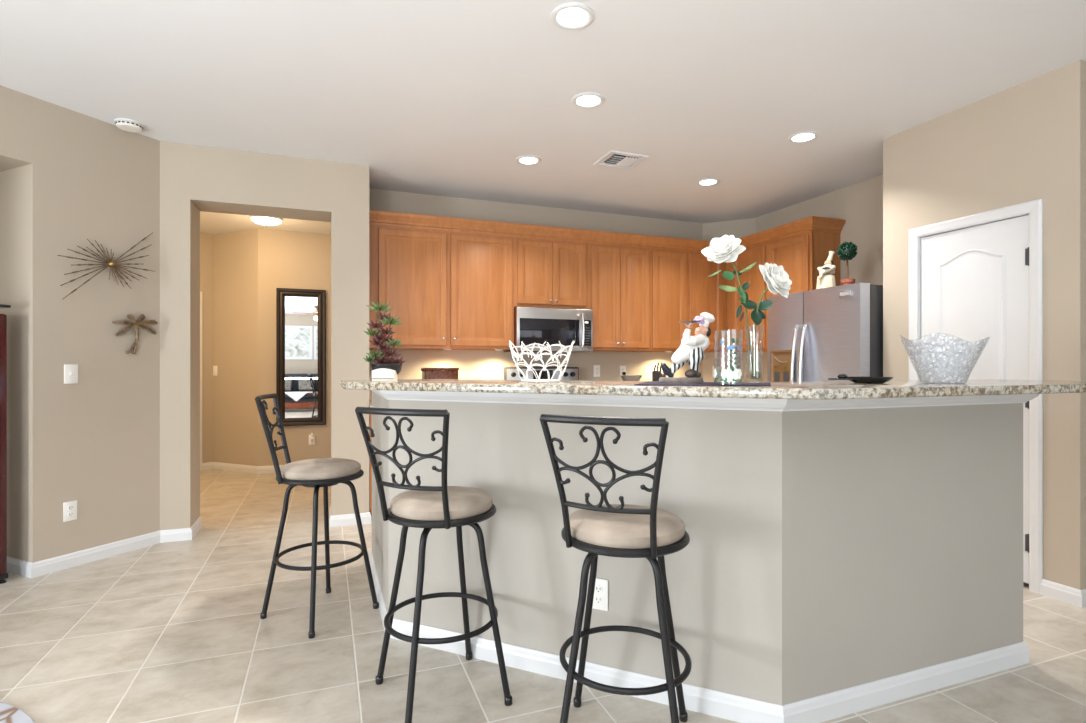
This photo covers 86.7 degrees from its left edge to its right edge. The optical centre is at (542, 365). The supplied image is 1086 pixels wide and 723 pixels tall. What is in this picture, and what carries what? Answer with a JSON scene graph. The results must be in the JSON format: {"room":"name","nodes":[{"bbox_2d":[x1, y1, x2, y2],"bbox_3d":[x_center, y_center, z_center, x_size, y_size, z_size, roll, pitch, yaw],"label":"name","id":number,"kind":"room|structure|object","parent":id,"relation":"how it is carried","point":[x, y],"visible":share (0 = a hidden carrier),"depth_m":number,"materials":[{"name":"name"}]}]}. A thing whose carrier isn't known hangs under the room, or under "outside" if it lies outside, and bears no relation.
{"room":"kitchen","nodes":[
{"label":"kitchen","id":0,"kind":"room"},
{"bbox_2d":[0,85,159,562],"bbox_3d":[-3.842,-0.167,2.051,0.676,2.743,4.431,0,0,24],"label":"wall","id":1,"kind":"structure","parent":0,"point":[68,178],"depth_m":3.48,"materials":[{"name":"beige paint"}]},
{"bbox_2d":[63,500,76,521],"bbox_3d":[-2.833,0.870,3.448,0.009,0.116,0.072,0,0,24],"label":"wall outlet","id":2,"kind":"object","parent":1,"relation":"attached to","point":[69,508],"visible":1,"depth_m":3.44,"materials":[{"name":"white plastic"}]},
{"bbox_2d":[64,364,77,383],"bbox_3d":[-2.828,0.048,3.449,0.018,0.116,0.072,0,0,24],"label":"light switch","id":3,"kind":"object","parent":1,"relation":"attached to","point":[70,370],"visible":1,"depth_m":3.45,"materials":[{"name":"white plastic"}]},
{"bbox_2d":[7,516,201,577],"bbox_3d":[-3.685,1.164,2.190,0.674,0.082,4.796,0,0,26],"label":"baseboard","id":4,"kind":"structure","parent":1,"relation":"attached to","point":[16,566],"depth_m":3.58,"materials":[{"name":"white paint"}]},
{"bbox_2d":[58,232,152,298],"bbox_3d":[-2.727,-0.644,3.614,0.060,0.508,0.552,0,0,24],"label":"wall sculpture","id":5,"kind":"object","parent":1,"relation":"attached to","point":[108,262],"visible":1,"depth_m":3.60,"materials":[{"name":"brown metal"}]},
{"bbox_2d":[112,314,157,353],"bbox_3d":[-2.657,-0.211,3.766,0.046,0.267,0.285,0,0,24],"label":"wall sculpture","id":6,"kind":"object","parent":1,"relation":"attached to","point":[141,317],"visible":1,"depth_m":3.76,"materials":[{"name":"brown metal"}]},
{"bbox_2d":[160,141,368,529],"bbox_3d":[-2.258,-0.167,4.438,1.713,2.743,0.700,0,0,-21],"label":"wall","id":7,"kind":"structure","parent":0,"point":[194,179],"depth_m":4.17,"materials":[{"name":"beige paint"}]},
{"bbox_2d":[329,506,370,526],"bbox_3d":[-1.517,1.164,4.513,0.301,0.082,0.344,0,0,-21],"label":"baseboard","id":8,"kind":"structure","parent":7,"relation":"attached to","point":[346,519],"depth_m":4.35,"materials":[{"name":"white paint"}]},
{"bbox_2d":[200,229,330,465],"bbox_3d":[-3.120,-0.167,5.639,2.850,2.743,2.955,0,0,-21],"label":"wall","id":9,"kind":"structure","parent":0,"point":[241,272],"depth_m":6.59,"materials":[{"name":"beige paint"}]},
{"bbox_2d":[200,292,201,470],"bbox_3d":[-3.947,0.175,6.581,0.018,2.060,0.090,0,0,24],"label":"trim","id":10,"kind":"structure","parent":9,"relation":"attached to","point":[200,292],"depth_m":6.60,"materials":[{"name":"white paint"}]},
{"bbox_2d":[213,366,216,375],"bbox_3d":[-3.837,0.055,6.719,0.072,0.116,0.018,0,0,24],"label":"light switch","id":11,"kind":"object","parent":9,"relation":"attached to","point":[214,367],"visible":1,"depth_m":6.72,"materials":[{"name":"white plastic"}]},
{"bbox_2d":[202,462,282,473],"bbox_3d":[-3.539,1.164,5.394,1.809,0.082,3.160,0,0,12],"label":"baseboard","id":12,"kind":"structure","parent":9,"relation":"attached to","point":[209,465],"depth_m":6.55,"materials":[{"name":"white paint"}]},
{"bbox_2d":[276,288,325,425],"bbox_3d":[-2.763,-0.100,6.577,0.520,1.560,0.042,0,0,-21],"label":"wall mirror","id":13,"kind":"object","parent":9,"relation":"attached to","point":[300,313],"visible":0.95,"depth_m":6.58,"materials":[{"name":"brown wood"}]},
{"bbox_2d":[285,296,317,417],"bbox_3d":[-2.765,-0.100,6.583,0.360,1.400,0.005,0,0,-21],"label":"mirror glass","id":14,"kind":"object","parent":13,"relation":"attached to","point":[301,312],"depth_m":6.58,"materials":[{"name":"silver mirror"}]},
{"bbox_2d":[309,433,314,444],"bbox_3d":[-2.658,0.837,6.615,0.072,0.143,0.045,0,0,-21],"label":"wall outlet","id":15,"kind":"object","parent":9,"relation":"attached to","point":[311,436],"visible":1,"depth_m":6.62,"materials":[{"name":"white plastic"}]},
{"bbox_2d":[0,0,1085,234],"bbox_3d":[-0.205,-1.588,2.381,10.300,0.100,13.800,0,0,-21],"label":"ceiling","id":16,"kind":"structure","parent":0,"point":[435,97],"depth_m":3.06,"materials":[{"name":"white paint"}]},
{"bbox_2d":[114,118,143,132],"bbox_3d":[-2.622,-1.520,3.643,0.156,0.037,0.156,0,0,-21],"label":"smoke detector","id":17,"kind":"object","parent":16,"relation":"attached to","point":[128,125],"visible":1,"depth_m":3.61,"materials":[{"name":"white paint"}]},
{"bbox_2d":[250,216,282,225],"bbox_3d":[-2.871,-1.498,5.971,0.310,0.081,0.310,0,0,-21],"label":"ceiling lamp","id":18,"kind":"object","parent":16,"relation":"attached to","point":[268,221],"visible":0.93,"depth_m":5.90,"materials":[{"name":"white glass"}]},
{"bbox_2d":[516,155,540,164],"bbox_3d":[-0.109,-1.534,4.294,0.192,0.009,0.192,0,0,-21],"label":"recessed light","id":19,"kind":"object","parent":16,"relation":"in","point":[527,159],"visible":1,"depth_m":4.28,"materials":[{"name":"white glass"}]},
{"bbox_2d":[551,3,594,29],"bbox_3d":[0.130,-1.534,2.529,0.192,0.009,0.192,0,0,-21],"label":"recessed light","id":20,"kind":"object","parent":16,"relation":"in","point":[568,16],"visible":1,"depth_m":2.52,"materials":[{"name":"white glass"}]},
{"bbox_2d":[572,92,604,108],"bbox_3d":[0.262,-1.534,3.327,0.192,0.009,0.192,0,0,-21],"label":"recessed light","id":21,"kind":"object","parent":16,"relation":"in","point":[587,100],"visible":1,"depth_m":3.32,"materials":[{"name":"white glass"}]},
{"bbox_2d":[593,150,648,169],"bbox_3d":[0.580,-1.530,4.292,0.314,0.017,0.294,0,0,-21],"label":"ceiling vent","id":22,"kind":"object","parent":16,"relation":"in","point":[620,161],"visible":1,"depth_m":4.28,"materials":[{"name":"white metal"}]},
{"bbox_2d":[696,178,719,185],"bbox_3d":[1.379,-1.534,4.806,0.192,0.009,0.192,0,0,-21],"label":"recessed light","id":23,"kind":"object","parent":16,"relation":"in","point":[709,181],"visible":1,"depth_m":4.80,"materials":[{"name":"white glass"}]},
{"bbox_2d":[788,131,818,142],"bbox_3d":[1.747,-1.534,3.862,0.192,0.009,0.192,0,0,-21],"label":"recessed light","id":24,"kind":"object","parent":16,"relation":"in","point":[807,136],"visible":1,"depth_m":3.85,"materials":[{"name":"white glass"}]},
{"bbox_2d":[0,469,1085,722],"bbox_3d":[-0.205,1.255,2.381,10.300,0.100,13.800,0,0,-21],"label":"floor","id":25,"kind":"structure","parent":0,"point":[166,632],"depth_m":2.40,"materials":[{"name":"tile"}]},
{"bbox_2d":[0,304,10,583],"bbox_3d":[-3.095,0.432,3.162,0.190,1.545,0.190,0,0,24],"label":"stand","id":26,"kind":"object","parent":25,"relation":"on","point":[3,317],"visible":1,"depth_m":3.19,"materials":[{"name":"brown wood"}]},
{"bbox_2d":[0,702,34,722],"bbox_3d":[-2.165,1.198,1.331,1.516,0.011,1.516,0,0,-21],"label":"round rug","id":27,"kind":"object","parent":25,"relation":"on","point":[8,713],"visible":1,"depth_m":1.96,"materials":[{"name":"white fabric"}]},
{"bbox_2d":[255,393,378,638],"bbox_3d":[-1.153,0.672,2.789,0.514,1.066,0.513,0,0,31],"label":"bar stool","id":28,"kind":"object","parent":25,"relation":"on","point":[316,473],"visible":1,"depth_m":2.74,"materials":[{"name":"black metal"}]},
{"bbox_2d":[280,458,360,479],"bbox_3d":[-1.084,0.495,2.806,0.374,0.060,0.374,0,0,-14],"label":"seat cushion","id":29,"kind":"object","parent":28,"relation":"on","point":[318,468],"depth_m":2.69,"materials":[{"name":"beige fabric"}]},
{"bbox_2d":[369,414,371,520],"bbox_3d":[-0.851,0.770,4.887,1.228,0.870,0.626,0,0,-21],"label":"base cabinet","id":30,"kind":"object","parent":25,"relation":"on","point":[370,415],"visible":0.02,"depth_m":4.42,"materials":[{"name":"brown wood"}]},
{"bbox_3d":[-0.854,0.315,4.896,1.230,0.040,0.613,0,0,-21],"label":"countertop","id":31,"kind":"structure","parent":30,"relation":"on","visible":0},
{"bbox_2d":[421,367,458,378],"bbox_3d":[-0.881,0.154,4.862,0.308,0.282,0.212,0,0,-21],"label":"bread box","id":32,"kind":"object","parent":31,"relation":"on","point":[449,372],"visible":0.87,"depth_m":4.77,"materials":[{"name":"brown wood"}]},
{"bbox_2d":[355,407,511,722],"bbox_3d":[-0.395,0.672,2.052,0.517,1.066,0.502,0,0,-31],"label":"bar stool","id":33,"kind":"object","parent":25,"relation":"on","point":[444,506],"visible":1,"depth_m":1.97,"materials":[{"name":"black metal"}]},
{"bbox_2d":[389,486,492,520],"bbox_3d":[-0.373,0.495,2.118,0.374,0.060,0.374,0,0,23],"label":"seat cushion","id":34,"kind":"object","parent":33,"relation":"on","point":[464,503],"depth_m":2.00,"materials":[{"name":"beige fabric"}]},
{"bbox_2d":[504,367,578,379],"bbox_3d":[0.097,0.598,5.205,0.750,1.175,0.671,0,0,-21],"label":"range","id":35,"kind":"object","parent":25,"relation":"on","point":[510,373],"visible":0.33,"depth_m":5.44,"materials":[{"name":"metal"}]},
{"bbox_2d":[539,414,691,722],"bbox_3d":[0.243,0.672,1.785,0.422,1.066,0.488,0,0,16],"label":"bar stool","id":36,"kind":"object","parent":25,"relation":"on","point":[622,530],"visible":1,"depth_m":1.67,"materials":[{"name":"black metal"}]},
{"bbox_2d":[569,504,684,548],"bbox_3d":[0.258,0.495,1.821,0.374,0.060,0.374,0,0,23],"label":"seat cushion","id":37,"kind":"object","parent":36,"relation":"on","point":[588,529],"depth_m":1.69,"materials":[{"name":"beige fabric"}]},
{"bbox_2d":[768,283,882,381],"bbox_3d":[2.309,0.318,4.396,0.873,1.755,0.868,0,0,-21],"label":"refrigerator","id":38,"kind":"object","parent":25,"relation":"on","point":[822,334],"visible":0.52,"depth_m":4.11,"materials":[{"name":"grey metal"}]},
{"bbox_2d":[816,251,835,288],"bbox_3d":[2.134,-0.713,4.330,0.142,0.309,0.156,0,0,7],"label":"chef figurine","id":39,"kind":"object","parent":38,"relation":"on","point":[826,278],"visible":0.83,"depth_m":4.29,"materials":[{"name":"white ceramic"}]},
{"bbox_2d":[837,242,857,284],"bbox_3d":[2.228,-0.737,4.215,0.141,0.358,0.145,0,0,0],"label":"topiary ball","id":40,"kind":"object","parent":38,"relation":"on","point":[847,251],"visible":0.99,"depth_m":4.18,"materials":[{"name":"plant"}]},
{"bbox_3d":[1.030,0.770,5.598,1.255,0.870,0.626,0,0,-21],"label":"base cabinet","id":41,"kind":"object","parent":25,"relation":"on","visible":0},
{"bbox_3d":[1.456,0.315,5.328,1.865,0.040,1.438,0,0,-21],"label":"countertop","id":42,"kind":"structure","parent":41,"relation":"on","visible":0},
{"bbox_2d":[620,375,641,380],"bbox_3d":[0.845,0.192,5.515,0.212,0.206,0.212,0,0,-21],"label":"pedestal bowl","id":43,"kind":"object","parent":42,"relation":"on","point":[624,377],"visible":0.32,"depth_m":5.44,"materials":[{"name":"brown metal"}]},
{"bbox_2d":[652,362,665,380],"bbox_3d":[1.180,0.129,5.717,0.160,0.332,0.110,0,0,-35],"label":"knife block","id":44,"kind":"object","parent":42,"relation":"on","point":[656,375],"visible":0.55,"depth_m":5.68,"materials":[{"name":"black wood"}]},
{"bbox_2d":[369,174,882,399],"bbox_3d":[0.720,-0.167,4.621,3.987,2.743,2.464,0,0,-21],"label":"wall","id":45,"kind":"structure","parent":0,"point":[860,204],"depth_m":5.39,"materials":[{"name":"beige paint"}]},
{"bbox_2d":[369,225,447,349],"bbox_3d":[-1.164,-0.657,4.912,0.660,1.020,0.364,0,0,-21],"label":"upper cabinet","id":46,"kind":"object","parent":45,"relation":"attached to","point":[408,267],"visible":0.91,"depth_m":4.78,"materials":[{"name":"brown wood"}]},
{"bbox_2d":[443,231,513,349],"bbox_3d":[-0.580,-0.657,5.132,0.587,1.020,0.364,0,0,-21],"label":"upper cabinet","id":47,"kind":"object","parent":45,"relation":"attached to","point":[480,266],"visible":0.97,"depth_m":4.99,"materials":[{"name":"brown wood"}]},
{"bbox_2d":[482,371,488,378],"bbox_3d":[-0.533,0.100,5.342,0.072,0.116,0.009,0,0,-21],"label":"wall outlet","id":48,"kind":"object","parent":45,"relation":"attached to","point":[485,374],"visible":0.73,"depth_m":5.34,"materials":[{"name":"beige plastic"}]},
{"bbox_2d":[514,237,588,308],"bbox_3d":[0.039,-0.849,5.366,0.734,0.637,0.364,0,0,-21],"label":"upper cabinet","id":49,"kind":"object","parent":45,"relation":"attached to","point":[548,273],"visible":0.92,"depth_m":5.21,"materials":[{"name":"brown wood"}]},
{"bbox_2d":[504,307,592,351],"bbox_3d":[0.058,-0.326,5.309,0.735,0.385,0.468,0,0,-21],"label":"microwave","id":50,"kind":"object","parent":49,"relation":"attached to","point":[532,325],"visible":0.91,"depth_m":5.14,"materials":[{"name":"metal"}]},
{"bbox_2d":[594,365,599,376],"bbox_3d":[0.538,0.050,5.747,0.072,0.116,0.009,0,0,-21],"label":"wall outlet","id":51,"kind":"object","parent":45,"relation":"attached to","point":[596,367],"visible":1,"depth_m":5.74,"materials":[{"name":"white plastic"}]},
{"bbox_2d":[588,243,649,351],"bbox_3d":[0.689,-0.657,5.612,0.654,1.020,0.364,0,0,-21],"label":"upper cabinet","id":52,"kind":"object","parent":45,"relation":"attached to","point":[619,276],"visible":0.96,"depth_m":5.47,"materials":[{"name":"brown wood"}]},
{"bbox_2d":[620,366,625,376],"bbox_3d":[0.820,0.055,5.837,0.072,0.116,0.040,0,0,-21],"label":"wall outlet","id":53,"kind":"object","parent":45,"relation":"attached to","point":[622,368],"visible":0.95,"depth_m":5.84,"materials":[{"name":"white plastic"}]},
{"bbox_2d":[637,248,725,351],"bbox_3d":[1.417,-0.657,5.887,0.900,1.020,0.364,0,0,-21],"label":"upper cabinet","id":54,"kind":"object","parent":45,"relation":"attached to","point":[681,288],"visible":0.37,"depth_m":5.71,"materials":[{"name":"brown wood"}]},
{"bbox_2d":[712,366,718,376],"bbox_3d":[1.839,0.060,6.121,0.072,0.116,0.040,0,0,24],"label":"wall outlet","id":55,"kind":"object","parent":45,"relation":"attached to","point":[717,367],"visible":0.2,"depth_m":6.14,"materials":[{"name":"white plastic"}]},
{"bbox_2d":[727,230,839,351],"bbox_3d":[2.214,-0.657,5.447,0.364,1.020,1.115,0,0,-21],"label":"upper cabinet","id":56,"kind":"object","parent":45,"relation":"attached to","point":[801,255],"visible":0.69,"depth_m":5.37,"materials":[{"name":"brown wood"}]},
{"bbox_2d":[369,210,845,251],"bbox_3d":[0.588,-1.202,4.802,3.861,0.105,1.171,0,0,-21],"label":"crown molding","id":57,"kind":"structure","parent":56,"relation":"attached to","point":[383,218],"depth_m":5.10,"materials":[{"name":"brown wood"}]},
{"bbox_2d":[372,392,1022,704],"bbox_3d":[0.320,0.651,2.582,3.226,1.108,0.929,0,0,21],"label":"wall","id":58,"kind":"structure","parent":0,"point":[827,551],"depth_m":2.11,"materials":[{"name":"grey paint"}]},
{"bbox_2d":[592,578,607,610],"bbox_3d":[0.209,0.857,2.158,0.072,0.116,0.009,0,0,24],"label":"wall outlet","id":59,"kind":"object","parent":58,"relation":"attached to","point":[600,600],"visible":0.85,"depth_m":2.15,"materials":[{"name":"white plastic"}]},
{"bbox_2d":[595,596,602,603],"bbox_3d":[0.210,0.877,2.158,0.033,0.033,0.009,0,0,24],"label":"receptacle","id":60,"kind":"object","parent":59,"relation":"attached to","point":[598,599],"depth_m":2.15,"materials":[{"name":"white plastic"}]},
{"bbox_2d":[595,585,602,592],"bbox_3d":[0.210,0.837,2.158,0.033,0.033,0.009,0,0,24],"label":"receptacle","id":61,"kind":"object","parent":59,"relation":"attached to","point":[598,588],"depth_m":2.15,"materials":[{"name":"white plastic"}]},
{"bbox_2d":[369,549,1028,722],"bbox_3d":[0.319,1.164,2.580,3.265,0.082,0.953,0,0,21],"label":"baseboard","id":62,"kind":"structure","parent":58,"relation":"attached to","point":[825,707],"depth_m":2.11,"materials":[{"name":"white paint"}]},
{"bbox_2d":[371,390,1039,410],"bbox_3d":[0.318,0.124,2.577,3.339,0.052,0.997,0,0,21],"label":"trim","id":63,"kind":"structure","parent":58,"relation":"attached to","point":[752,404],"depth_m":2.11,"materials":[{"name":"white paint"}]},
{"bbox_2d":[341,379,1085,399],"bbox_3d":[0.733,0.081,2.245,3.380,0.031,1.226,0,0,1],"label":"countertop","id":64,"kind":"structure","parent":58,"relation":"on","point":[807,390],"depth_m":1.92,"materials":[{"name":"stone"}]},
{"bbox_2d":[363,301,404,380],"bbox_3d":[-0.694,-0.112,2.519,0.187,0.352,0.140,0,0,0],"label":"potted succulent","id":65,"kind":"object","parent":64,"relation":"on","point":[386,369],"visible":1,"depth_m":2.51,"materials":[{"name":"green plant"}]},
{"bbox_2d":[370,364,401,373],"bbox_3d":[-0.687,0.018,2.522,0.136,0.057,0.136,0,0,0],"label":"bowl","id":66,"kind":"object","parent":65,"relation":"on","point":[376,368],"depth_m":2.46,"materials":[{"name":"white ceramic"}]},
{"bbox_2d":[509,340,574,381],"bbox_3d":[-0.008,-0.023,2.457,0.288,0.176,0.284,0,0,-21],"label":"wire bowl","id":67,"kind":"object","parent":64,"relation":"on","point":[518,355],"visible":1,"depth_m":2.40,"materials":[{"name":"white metal"}]},
{"bbox_2d":[634,381,770,385],"bbox_3d":[0.579,0.063,2.039,0.472,0.004,0.362,0,0,14],"label":"table runner","id":68,"kind":"object","parent":64,"relation":"on","point":[649,383],"visible":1,"depth_m":1.91,"materials":[{"name":"purple fabric"}]},
{"bbox_2d":[659,312,714,382],"bbox_3d":[0.514,-0.066,2.052,0.200,0.254,0.132,0,0,0],"label":"chef figurine","id":69,"kind":"object","parent":68,"relation":"on","point":[692,348],"visible":1,"depth_m":2.03,"materials":[{"name":"white ceramic"}]},
{"bbox_2d":[679,316,704,323],"bbox_3d":[0.523,-0.162,2.018,0.092,0.031,0.060,0,0,-21],"label":"tray","id":70,"kind":"object","parent":69,"relation":"on","point":[698,319],"depth_m":2.01,"materials":[{"name":"grey paint"}]},
{"bbox_2d":[714,329,742,384],"bbox_3d":[0.606,-0.028,1.881,0.089,0.178,0.089,0,0,0],"label":"glass cylinder","id":71,"kind":"object","parent":68,"relation":"on","point":[733,374],"visible":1,"depth_m":1.85,"materials":[{"name":"clear glass"}]},
{"bbox_2d":[744,325,763,383],"bbox_3d":[0.728,-0.039,1.985,0.065,0.200,0.065,0,0,-21],"label":"glass vase","id":72,"kind":"object","parent":68,"relation":"on","point":[756,374],"visible":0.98,"depth_m":1.98,"materials":[{"name":"clear glass"}]},
{"bbox_2d":[701,235,756,371],"bbox_3d":[0.633,-0.220,1.973,0.182,0.483,0.109,0,0,24],"label":"rose","id":73,"kind":"object","parent":72,"relation":"in","point":[726,248],"visible":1,"depth_m":1.98,"materials":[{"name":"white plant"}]},
{"bbox_2d":[736,262,791,371],"bbox_3d":[0.766,-0.169,1.943,0.186,0.379,0.114,0,0,-6],"label":"rose","id":74,"kind":"object","parent":72,"relation":"in","point":[777,280],"visible":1,"depth_m":1.96,"materials":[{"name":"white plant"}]},
{"bbox_2d":[828,374,892,383],"bbox_3d":[1.189,0.047,2.160,0.229,0.036,0.158,0,0,0],"label":"shallow bowl","id":75,"kind":"object","parent":64,"relation":"on","point":[865,380],"visible":0.98,"depth_m":2.12,"materials":[{"name":"black ceramic"}]},
{"bbox_2d":[901,336,987,383],"bbox_3d":[1.503,-0.027,2.161,0.253,0.185,0.253,0,0,0],"label":"glass bowl","id":76,"kind":"object","parent":64,"relation":"on","point":[985,341],"visible":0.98,"depth_m":2.14,"materials":[{"name":"clear glass"}]},
{"bbox_2d":[841,278,854,284],"bbox_3d":[2.235,-0.596,4.213,0.095,0.076,0.095,0,0,0],"label":"pot","id":77,"kind":"object","parent":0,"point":[843,281],"depth_m":4.18,"materials":[{"name":"ceramic"}]},
{"bbox_2d":[883,59,1085,589],"bbox_3d":[3.465,-0.167,3.758,2.060,2.743,1.091,0,0,-21],"label":"wall","id":78,"kind":"structure","parent":0,"point":[1023,142],"depth_m":3.03,"materials":[{"name":"beige paint"}]},
{"bbox_2d":[909,199,1042,593],"bbox_3d":[2.550,0.161,3.397,0.127,2.088,0.740,0,0,-21],"label":"door","id":79,"kind":"structure","parent":78,"relation":"in","point":[977,277],"depth_m":3.28,"materials":[{"name":"white paint"}]},
{"bbox_2d":[1040,579,1085,607],"bbox_3d":[3.417,1.164,3.724,1.974,0.082,1.089,0,0,-21],"label":"baseboard","id":80,"kind":"structure","parent":78,"relation":"attached to","point":[1057,591],"depth_m":2.94,"materials":[{"name":"white paint"}]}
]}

